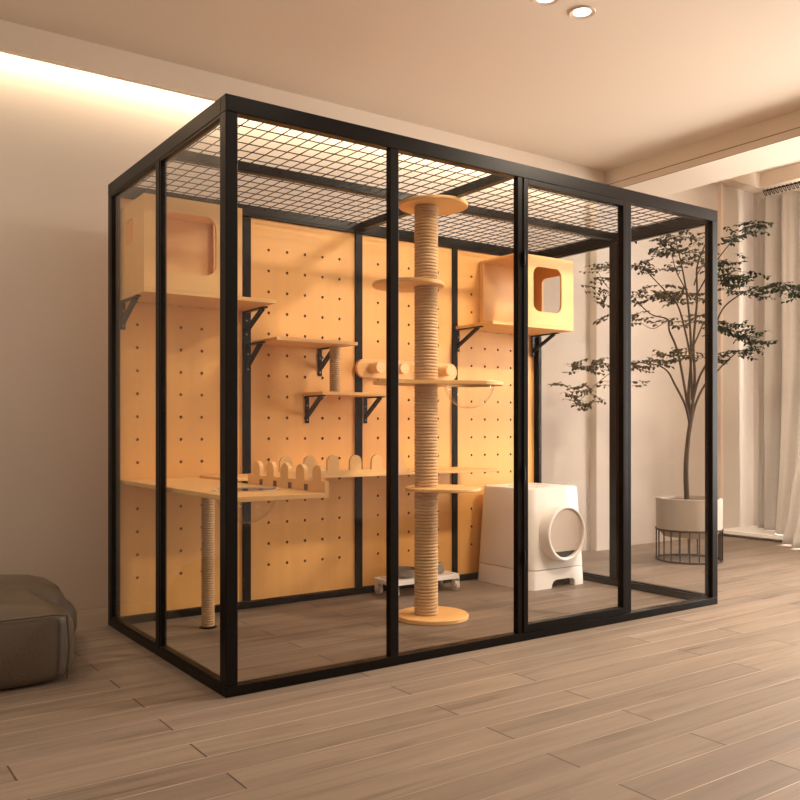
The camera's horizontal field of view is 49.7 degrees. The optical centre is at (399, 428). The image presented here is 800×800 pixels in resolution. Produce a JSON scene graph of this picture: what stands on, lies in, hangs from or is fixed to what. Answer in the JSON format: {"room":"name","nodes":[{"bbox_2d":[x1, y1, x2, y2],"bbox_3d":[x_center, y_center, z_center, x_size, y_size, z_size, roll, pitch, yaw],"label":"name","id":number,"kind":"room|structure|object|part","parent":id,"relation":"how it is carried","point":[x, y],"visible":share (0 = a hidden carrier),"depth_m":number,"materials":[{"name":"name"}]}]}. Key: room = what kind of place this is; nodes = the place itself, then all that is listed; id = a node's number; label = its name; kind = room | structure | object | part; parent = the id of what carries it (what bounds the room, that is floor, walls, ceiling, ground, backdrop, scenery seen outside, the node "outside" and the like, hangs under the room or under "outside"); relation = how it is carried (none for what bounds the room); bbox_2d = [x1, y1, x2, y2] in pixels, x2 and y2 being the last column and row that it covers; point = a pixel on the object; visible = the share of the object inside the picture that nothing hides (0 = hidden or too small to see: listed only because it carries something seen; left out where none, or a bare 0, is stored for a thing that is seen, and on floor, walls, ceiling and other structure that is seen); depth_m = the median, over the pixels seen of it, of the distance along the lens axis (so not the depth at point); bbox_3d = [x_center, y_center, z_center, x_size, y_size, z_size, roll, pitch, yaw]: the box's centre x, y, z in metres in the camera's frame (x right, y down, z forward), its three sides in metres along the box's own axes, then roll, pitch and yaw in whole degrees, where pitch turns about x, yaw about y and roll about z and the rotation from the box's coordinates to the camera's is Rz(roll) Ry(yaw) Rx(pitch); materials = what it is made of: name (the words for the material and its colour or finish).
{"room":"living room","nodes":[
{"label":"living room","id":0,"kind":"room"},
{"bbox_2d":[0,52,752,609],"bbox_3d":[-0.192,-0.593,4.852,7.520,2.820,0.100,0,0,-35],"label":"wall","id":1,"kind":"structure","parent":0,"point":[66,134],"depth_m":3.96,"materials":[{"name":"paint"}]},
{"bbox_2d":[0,20,603,183],"bbox_3d":[-0.912,-1.661,4.120,5.500,0.173,0.030,0,0,-35],"label":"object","id":2,"kind":"structure","parent":1,"relation":"attached to","point":[19,40],"depth_m":4.08,"materials":[{"name":"paint"}]},
{"bbox_2d":[590,201,617,550],"bbox_3d":[1.436,-0.370,5.900,0.330,2.375,0.055,0,0,-35],"label":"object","id":3,"kind":"structure","parent":1,"relation":"attached to","point":[599,334],"depth_m":5.82,"materials":[{"name":"paint"}]},
{"bbox_2d":[604,109,799,196],"bbox_3d":[3.083,-1.780,3.556,0.390,0.445,5.785,0,0,-35],"label":"beam","id":4,"kind":"structure","parent":1,"relation":"attached to","point":[786,151],"depth_m":5.10,"materials":[{"name":"paint"}]},
{"bbox_2d":[608,127,799,187],"bbox_3d":[2.958,-1.580,3.395,0.004,0.048,5.665,0,0,-35],"label":"trim","id":5,"kind":"structure","parent":1,"relation":"attached to","point":[798,127],"depth_m":5.04,"materials":[{"name":"white paint"}]},
{"bbox_2d":[717,183,722,497],"bbox_3d":[2.464,-0.555,6.638,0.030,2.665,0.030,0,0,-35],"label":"trim","id":6,"kind":"structure","parent":1,"relation":"attached to","point":[719,185],"depth_m":6.63,"materials":[{"name":"paint"}]},
{"bbox_2d":[715,172,764,192],"bbox_3d":[2.241,-1.945,6.426,1.530,0.115,0.120,0,0,-35],"label":"trim","id":7,"kind":"structure","parent":1,"relation":"attached to","point":[750,182],"depth_m":6.69,"materials":[{"name":"paint"}]},
{"bbox_2d":[0,535,799,799],"bbox_3d":[1.471,0.867,2.485,7.520,0.100,5.885,0,0,-35],"label":"floor","id":8,"kind":"structure","parent":0,"point":[701,703],"depth_m":2.57,"materials":[{"name":"brown wood"}]},
{"bbox_2d":[0,575,76,689],"bbox_3d":[-1.646,0.670,2.844,1.174,0.289,0.806,0,0,-35],"label":"pouf","id":9,"kind":"object","parent":8,"relation":"on","point":[38,624],"visible":1,"depth_m":2.75,"materials":[{"name":"beige leather"}]},
{"bbox_2d":[0,575,76,632],"bbox_3d":[-1.691,0.674,3.028,1.036,0.282,0.452,0,0,-35],"label":"cushion","id":10,"kind":"object","parent":9,"relation":"on","point":[40,587],"depth_m":3.13,"materials":[{"name":"beige leather"}]},
{"bbox_3d":[-1.289,0.702,2.992,0.238,0.225,0.534,0,0,-35],"label":"panel","id":11,"kind":"part","parent":9,"relation":"part of","materials":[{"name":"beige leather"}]},
{"bbox_2d":[121,461,328,628],"bbox_3d":[-0.701,0.469,3.239,0.343,0.696,1.125,0,0,-35],"label":"platform","id":12,"kind":"object","parent":8,"relation":"on","point":[260,487],"visible":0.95,"depth_m":3.20,"materials":[{"name":"brown wood"}]},
{"bbox_3d":[-0.791,0.523,3.557,0.054,0.578,0.054,0,0,-35],"label":"sisal leg","id":13,"kind":"part","parent":12,"relation":"part of","materials":[{"name":"fabric"}]},
{"bbox_3d":[-0.791,0.815,3.557,0.072,0.005,0.072,0,0,-35],"label":"leg plate","id":14,"kind":"part","parent":12,"relation":"part of","materials":[{"name":"black metal"}]},
{"bbox_2d":[212,487,280,523],"bbox_3d":[-0.536,0.269,3.015,0.236,0.121,0.236,0,0,-35],"label":"clear bowl","id":15,"kind":"object","parent":12,"relation":"on","point":[240,489],"depth_m":3.00,"materials":[{"name":"plastic"}]},
{"bbox_2d":[108,93,717,697],"bbox_3d":[0.137,-0.101,3.810,2.460,1.837,1.212,0,0,-35],"label":"enclosure","id":16,"kind":"object","parent":8,"relation":"on","point":[183,402],"visible":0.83,"depth_m":3.81,"materials":[{"name":"black metal"}]},
{"bbox_3d":[-1.190,-0.091,3.594,0.040,1.752,0.040,0,0,-35],"label":"post","id":17,"kind":"part","parent":16,"relation":"part of","materials":[{"name":"black metal"}]},
{"bbox_3d":[-1.029,-0.091,3.352,0.022,1.752,0.542,0,0,-35],"label":"pane frame","id":18,"kind":"part","parent":16,"relation":"part of","materials":[{"name":"black metal"}]},
{"bbox_3d":[-0.864,-0.091,3.114,0.022,1.752,0.036,0,0,-35],"label":"post","id":19,"kind":"part","parent":16,"relation":"part of","materials":[{"name":"black metal"}]},
{"bbox_3d":[-0.857,0.801,3.120,0.040,0.032,1.120,0,0,-35],"label":"rail","id":20,"kind":"part","parent":16,"relation":"part of","materials":[{"name":"black metal"}]},
{"bbox_3d":[-0.857,-0.994,3.120,0.040,0.052,1.120,0,0,-35],"label":"rail","id":21,"kind":"part","parent":16,"relation":"part of","materials":[{"name":"black metal"}]},
{"bbox_3d":[-0.950,-0.091,3.771,0.557,1.750,0.016,0,0,-35],"label":"pegboard panel","id":22,"kind":"part","parent":16,"relation":"part of","materials":[{"name":"brown wood"}]},
{"bbox_3d":[-0.697,-0.091,2.879,0.022,1.752,0.542,0,0,-35],"label":"pane frame","id":23,"kind":"part","parent":16,"relation":"part of","materials":[{"name":"black metal"}]},
{"bbox_2d":[120,193,275,337],"bbox_3d":[-0.843,-0.666,3.643,0.580,0.503,0.300,0,0,-35],"label":"house","id":24,"kind":"object","parent":16,"relation":"attached to","point":[193,227],"visible":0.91,"depth_m":3.53,"materials":[{"name":"brown wood"}]},
{"bbox_3d":[-1.079,-0.728,3.485,0.013,0.354,0.287,0,0,-35],"label":"panel","id":25,"kind":"part","parent":24,"relation":"part of","materials":[{"name":"brown wood"}]},
{"bbox_3d":[-0.915,-0.911,3.600,0.414,0.013,0.287,0,0,-35],"label":"roof panel","id":26,"kind":"part","parent":24,"relation":"part of","materials":[{"name":"brown wood"}]},
{"bbox_3d":[-0.995,-0.728,3.713,0.388,0.354,0.008,0,0,-35],"label":"panel","id":27,"kind":"part","parent":24,"relation":"part of","materials":[{"name":"brown wood"}]},
{"bbox_3d":[-0.829,-0.734,3.477,0.414,0.366,0.013,0,0,-35],"label":"panel","id":28,"kind":"part","parent":24,"relation":"part of","materials":[{"name":"brown wood"}]},
{"bbox_3d":[-0.524,-0.091,2.645,0.040,1.752,0.040,0,0,-35],"label":"post","id":29,"kind":"part","parent":16,"relation":"part of","materials":[{"name":"black metal"}]},
{"bbox_3d":[-0.705,-0.091,3.941,0.040,1.752,0.030,0,0,-35],"label":"post","id":30,"kind":"part","parent":16,"relation":"part of","materials":[{"name":"black metal"}]},
{"bbox_3d":[-0.200,0.801,4.290,2.460,0.032,0.040,0,0,-35],"label":"rail","id":31,"kind":"part","parent":16,"relation":"part of","materials":[{"name":"black metal"}]},
{"bbox_2d":[246,337,357,375],"bbox_3d":[-0.450,-0.328,3.954,0.446,0.145,0.258,0,0,-35],"label":"wall shelf","id":32,"kind":"object","parent":16,"relation":"attached to","point":[319,344],"visible":0.91,"depth_m":3.92,"materials":[{"name":"brown wood"}]},
{"bbox_3d":[-0.459,-0.091,4.115,0.563,1.750,0.016,0,0,-35],"label":"pegboard panel","id":33,"kind":"part","parent":16,"relation":"part of","materials":[{"name":"brown wood"}]},
{"bbox_3d":[-0.200,-0.994,4.290,2.460,0.052,0.040,0,0,-35],"label":"rail","id":34,"kind":"part","parent":16,"relation":"part of","materials":[{"name":"black metal"}]},
{"bbox_2d":[303,391,385,422],"bbox_3d":[-0.244,-0.100,4.138,0.405,0.145,0.192,0,0,-35],"label":"wall shelf","id":35,"kind":"object","parent":16,"relation":"attached to","point":[320,394],"visible":0.91,"depth_m":4.10,"materials":[{"name":"brown wood"}]},
{"bbox_2d":[329,346,340,391],"bbox_3d":[-0.304,-0.279,4.034,0.052,0.212,0.052,0,0,-35],"label":"post","id":36,"kind":"object","parent":35,"relation":"on","point":[334,351],"visible":0.98,"depth_m":4.01,"materials":[{"name":"fabric"}]},
{"bbox_2d":[200,454,499,480],"bbox_3d":[-0.185,0.167,4.108,1.495,0.100,0.295,0,0,-35],"label":"walkway","id":37,"kind":"object","parent":16,"relation":"attached to","point":[332,462],"visible":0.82,"depth_m":3.92,"materials":[{"name":"brown wood"}]},
{"bbox_3d":[-0.211,-0.091,4.288,0.041,1.752,0.030,0,0,-35],"label":"post","id":38,"kind":"part","parent":16,"relation":"part of","materials":[{"name":"black metal"}]},
{"bbox_3d":[-0.034,-1.002,4.052,0.034,0.036,0.540,0,0,-35],"label":"rail","id":39,"kind":"part","parent":16,"relation":"part of","materials":[{"name":"black metal"}]},
{"bbox_3d":[-0.026,-0.091,2.986,0.036,1.752,0.026,0,0,-35],"label":"post","id":40,"kind":"part","parent":16,"relation":"part of","materials":[{"name":"black metal"}]},
{"bbox_3d":[0.132,-1.002,3.817,2.380,0.036,0.035,0,0,-35],"label":"rail","id":41,"kind":"part","parent":16,"relation":"part of","materials":[{"name":"black metal"}]},
{"bbox_2d":[355,359,456,379],"bbox_3d":[0.061,-0.301,4.406,0.630,0.093,0.105,0,0,-35],"label":"board","id":42,"kind":"object","parent":16,"relation":"attached to","point":[364,368],"visible":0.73,"depth_m":4.32,"materials":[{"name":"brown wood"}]},
{"bbox_3d":[0.039,-0.091,4.465,0.571,1.750,0.016,0,0,-35],"label":"pegboard panel","id":43,"kind":"part","parent":16,"relation":"part of","materials":[{"name":"brown wood"}]},
{"bbox_3d":[0.288,-0.091,4.639,0.036,1.752,0.030,0,0,-35],"label":"post","id":44,"kind":"part","parent":16,"relation":"part of","materials":[{"name":"black metal"}]},
{"bbox_3d":[0.467,0.801,3.340,2.460,0.032,0.040,0,0,-35],"label":"rail","id":45,"kind":"part","parent":16,"relation":"part of","materials":[{"name":"black metal"}]},
{"bbox_3d":[0.467,-0.994,3.340,2.460,0.052,0.040,0,0,-35],"label":"rail","id":46,"kind":"part","parent":16,"relation":"part of","materials":[{"name":"black metal"}]},
{"bbox_3d":[0.298,-1.002,3.580,0.034,0.036,0.545,0,0,-35],"label":"rail","id":47,"kind":"part","parent":16,"relation":"part of","materials":[{"name":"black metal"}]},
{"bbox_3d":[0.534,-0.091,4.813,0.567,1.750,0.016,0,0,-35],"label":"pegboard panel","id":48,"kind":"part","parent":16,"relation":"part of","materials":[{"name":"brown wood"}]},
{"bbox_2d":[456,253,572,356],"bbox_3d":[0.623,-0.666,4.672,0.583,0.503,0.300,0,0,-35],"label":"house","id":49,"kind":"object","parent":16,"relation":"attached to","point":[496,274],"visible":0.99,"depth_m":4.71,"materials":[{"name":"brown wood"}]},
{"bbox_3d":[0.608,-0.728,4.839,0.389,0.354,0.008,0,0,-35],"label":"panel","id":50,"kind":"part","parent":49,"relation":"part of","materials":[{"name":"brown wood"}]},
{"bbox_3d":[0.688,-0.911,4.726,0.415,0.013,0.287,0,0,-35],"label":"roof panel","id":51,"kind":"part","parent":49,"relation":"part of","materials":[{"name":"brown wood"}]},
{"bbox_3d":[0.853,-0.728,4.841,0.013,0.354,0.287,0,0,-35],"label":"panel","id":52,"kind":"part","parent":49,"relation":"part of","materials":[{"name":"brown wood"}]},
{"bbox_3d":[0.774,-0.734,4.603,0.415,0.366,0.013,0,0,-35],"label":"panel","id":53,"kind":"part","parent":49,"relation":"part of","materials":[{"name":"brown wood"}]},
{"bbox_3d":[0.455,-0.091,3.324,0.025,1.752,0.026,0,0,-35],"label":"post","id":54,"kind":"part","parent":16,"relation":"part of","materials":[{"name":"black metal"}]},
{"bbox_3d":[0.777,-0.091,4.982,0.025,1.752,0.030,0,0,-35],"label":"post","id":55,"kind":"part","parent":16,"relation":"part of","materials":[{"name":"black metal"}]},
{"bbox_3d":[0.790,-0.091,4.985,0.040,1.752,0.040,0,0,-35],"label":"post","id":56,"kind":"part","parent":16,"relation":"part of","materials":[{"name":"black metal"}]},
{"bbox_3d":[0.957,-0.091,4.748,0.022,1.752,0.540,0,0,-35],"label":"pane frame","id":57,"kind":"part","parent":16,"relation":"part of","materials":[{"name":"black metal"}]},
{"bbox_3d":[0.711,-0.092,3.502,0.596,1.748,0.032,0,0,-35],"label":"door","id":58,"kind":"part","parent":16,"relation":"part of","materials":[{"name":"black metal"}]},
{"bbox_3d":[1.125,-0.091,4.508,0.040,1.752,0.045,0,0,-35],"label":"post","id":59,"kind":"part","parent":16,"relation":"part of","materials":[{"name":"black metal"}]},
{"bbox_3d":[1.123,-0.994,4.511,0.040,0.052,1.120,0,0,-35],"label":"rail","id":60,"kind":"part","parent":16,"relation":"part of","materials":[{"name":"black metal"}]},
{"bbox_3d":[0.967,-0.091,3.684,0.030,1.752,0.026,0,0,-35],"label":"post","id":61,"kind":"part","parent":16,"relation":"part of","materials":[{"name":"black metal"}]},
{"bbox_3d":[1.123,0.801,4.511,0.040,0.032,1.120,0,0,-35],"label":"rail","id":62,"kind":"part","parent":16,"relation":"part of","materials":[{"name":"black metal"}]},
{"bbox_3d":[1.292,-0.091,4.271,0.022,1.752,0.535,0,0,-35],"label":"pane frame","id":63,"kind":"part","parent":16,"relation":"part of","materials":[{"name":"black metal"}]},
{"bbox_3d":[1.457,-0.091,4.036,0.040,1.752,0.040,0,0,-35],"label":"post","id":64,"kind":"part","parent":16,"relation":"part of","materials":[{"name":"black metal"}]},
{"bbox_2d":[374,570,459,593],"bbox_3d":[0.088,0.774,4.327,0.425,0.086,0.188,0,0,-35],"label":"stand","id":65,"kind":"object","parent":8,"relation":"on","point":[446,575],"visible":0.52,"depth_m":4.29,"materials":[{"name":"white plastic"}]},
{"bbox_2d":[399,566,414,577],"bbox_3d":[0.017,0.711,4.277,0.148,0.040,0.148,0,0,-35],"label":"bowl","id":66,"kind":"object","parent":65,"relation":"on","point":[404,571],"visible":0.56,"depth_m":4.22,"materials":[{"name":"metal"}]},
{"bbox_2d":[438,562,443,573],"bbox_3d":[0.168,0.691,4.383,0.112,0.079,0.112,0,0,-35],"label":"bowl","id":67,"kind":"object","parent":65,"relation":"on","point":[440,565],"visible":0.24,"depth_m":4.35,"materials":[{"name":"grey"}]},
{"bbox_2d":[372,195,502,625],"bbox_3d":[0.171,-0.078,3.744,0.588,1.791,0.330,0,0,-18],"label":"cat tree","id":68,"kind":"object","parent":8,"relation":"on","point":[426,209],"depth_m":3.67,"materials":[{"name":"beige fabric"}]},
{"bbox_2d":[478,483,584,590],"bbox_3d":[0.715,0.558,4.609,0.420,0.518,0.480,0,0,-35],"label":"box","id":69,"kind":"object","parent":8,"relation":"on","point":[556,527],"visible":0.88,"depth_m":4.46,"materials":[{"name":"white plastic"}]},
{"bbox_3d":[0.700,0.769,4.630,0.420,0.096,0.427,0,0,-35],"label":"drawer","id":70,"kind":"part","parent":69,"relation":"part of","materials":[{"name":"white plastic"}]},
{"bbox_2d":[548,217,799,564],"bbox_3d":[1.704,-0.248,5.351,1.623,2.131,0.611,0,0,0],"label":"potted tree","id":71,"kind":"object","parent":8,"relation":"on","point":[677,516],"visible":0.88,"depth_m":5.34,"materials":[{"name":"green plant"}]},
{"bbox_3d":[1.607,0.717,5.359,0.008,0.192,0.008,0,0,-35],"label":"stand rod","id":72,"kind":"part","parent":71,"relation":"part of","materials":[{"name":"black metal"}]},
{"bbox_3d":[1.623,0.717,5.305,0.008,0.192,0.008,0,0,-35],"label":"stand rod","id":73,"kind":"part","parent":71,"relation":"part of","materials":[{"name":"black metal"}]},
{"bbox_3d":[1.652,0.717,5.257,0.008,0.192,0.008,0,0,-35],"label":"stand rod","id":74,"kind":"part","parent":71,"relation":"part of","materials":[{"name":"black metal"}]},
{"bbox_3d":[1.694,0.717,5.220,0.008,0.192,0.008,0,0,-35],"label":"stand rod","id":75,"kind":"part","parent":71,"relation":"part of","materials":[{"name":"black metal"}]},
{"bbox_3d":[1.744,0.717,5.196,0.008,0.192,0.008,0,0,-35],"label":"stand rod","id":76,"kind":"part","parent":71,"relation":"part of","materials":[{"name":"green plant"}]},
{"bbox_3d":[1.803,0.547,5.384,0.398,0.240,0.398,0,0,-35],"label":"pot","id":77,"kind":"part","parent":71,"relation":"part of","materials":[{"name":"white ceramic"}]},
{"bbox_3d":[1.800,0.717,5.187,0.008,0.192,0.008,0,0,-35],"label":"stand rod","id":78,"kind":"part","parent":71,"relation":"part of","materials":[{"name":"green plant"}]},
{"bbox_3d":[1.998,0.717,5.409,0.008,0.192,0.008,0,0,-35],"label":"stand rod","id":79,"kind":"part","parent":71,"relation":"part of","materials":[{"name":"black metal"}]},
{"bbox_3d":[1.950,0.717,5.252,0.008,0.192,0.008,0,0,-35],"label":"stand rod","id":80,"kind":"part","parent":71,"relation":"part of","materials":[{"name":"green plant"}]},
{"bbox_2d":[0,0,799,170],"bbox_3d":[0.716,-1.723,1.802,5.500,0.050,5.635,0,0,-35],"label":"ceiling","id":81,"kind":"structure","parent":0,"point":[631,81],"depth_m":3.92,"materials":[{"name":"paint"}]},
{"bbox_2d":[532,0,558,5],"bbox_3d":[0.575,-1.697,3.398,0.110,0.010,0.110,0,0,-35],"label":"recessed light","id":82,"kind":"object","parent":81,"relation":"in","point":[537,2],"visible":1,"depth_m":3.43,"materials":[{"name":"paint"}]},
{"bbox_2d":[568,5,595,18],"bbox_3d":[0.742,-1.697,3.513,0.110,0.010,0.110,0,0,-35],"label":"recessed light","id":83,"kind":"object","parent":81,"relation":"in","point":[584,11],"visible":1,"depth_m":3.51,"materials":[{"name":"paint"}]},
{"bbox_2d":[753,183,799,525],"bbox_3d":[4.536,-0.593,4.576,0.100,2.820,5.785,0,0,-35],"label":"wall","id":84,"kind":"structure","parent":0,"point":[759,195],"depth_m":6.89,"materials":[{"name":"paint"}]},
{"bbox_2d":[723,525,782,541],"bbox_3d":[3.436,0.795,5.637,0.480,0.045,2.785,0,0,-35],"label":"trim","id":85,"kind":"structure","parent":84,"relation":"attached to","point":[753,531],"depth_m":6.49,"materials":[{"name":"white plastic"}]},
{"bbox_2d":[760,163,799,189],"bbox_3d":[4.488,-1.945,4.470,0.100,0.115,5.665,0,0,-35],"label":"trim","id":86,"kind":"structure","parent":84,"relation":"attached to","point":[789,174],"depth_m":6.62,"materials":[{"name":"paint"}]},
{"bbox_2d":[757,181,799,547],"bbox_3d":[3.016,-0.521,5.870,0.655,2.658,1.650,0,0,-35],"label":"curtain","id":87,"kind":"object","parent":86,"relation":"hanging from","point":[779,252],"visible":0.95,"depth_m":6.56,"materials":[{"name":"fabric"}]},
{"bbox_3d":[3.270,-1.838,6.012,0.010,0.010,1.590,0,0,-35],"label":"rod","id":88,"kind":"part","parent":87,"relation":"part of","materials":[{"name":"black metal"}]},
{"bbox_2d":[756,160,799,172],"bbox_3d":[3.910,-2.028,4.136,1.630,0.050,5.785,0,0,-35],"label":"ceiling","id":89,"kind":"structure","parent":0,"point":[797,161],"depth_m":6.58,"materials":[{"name":"paint"}]}
]}

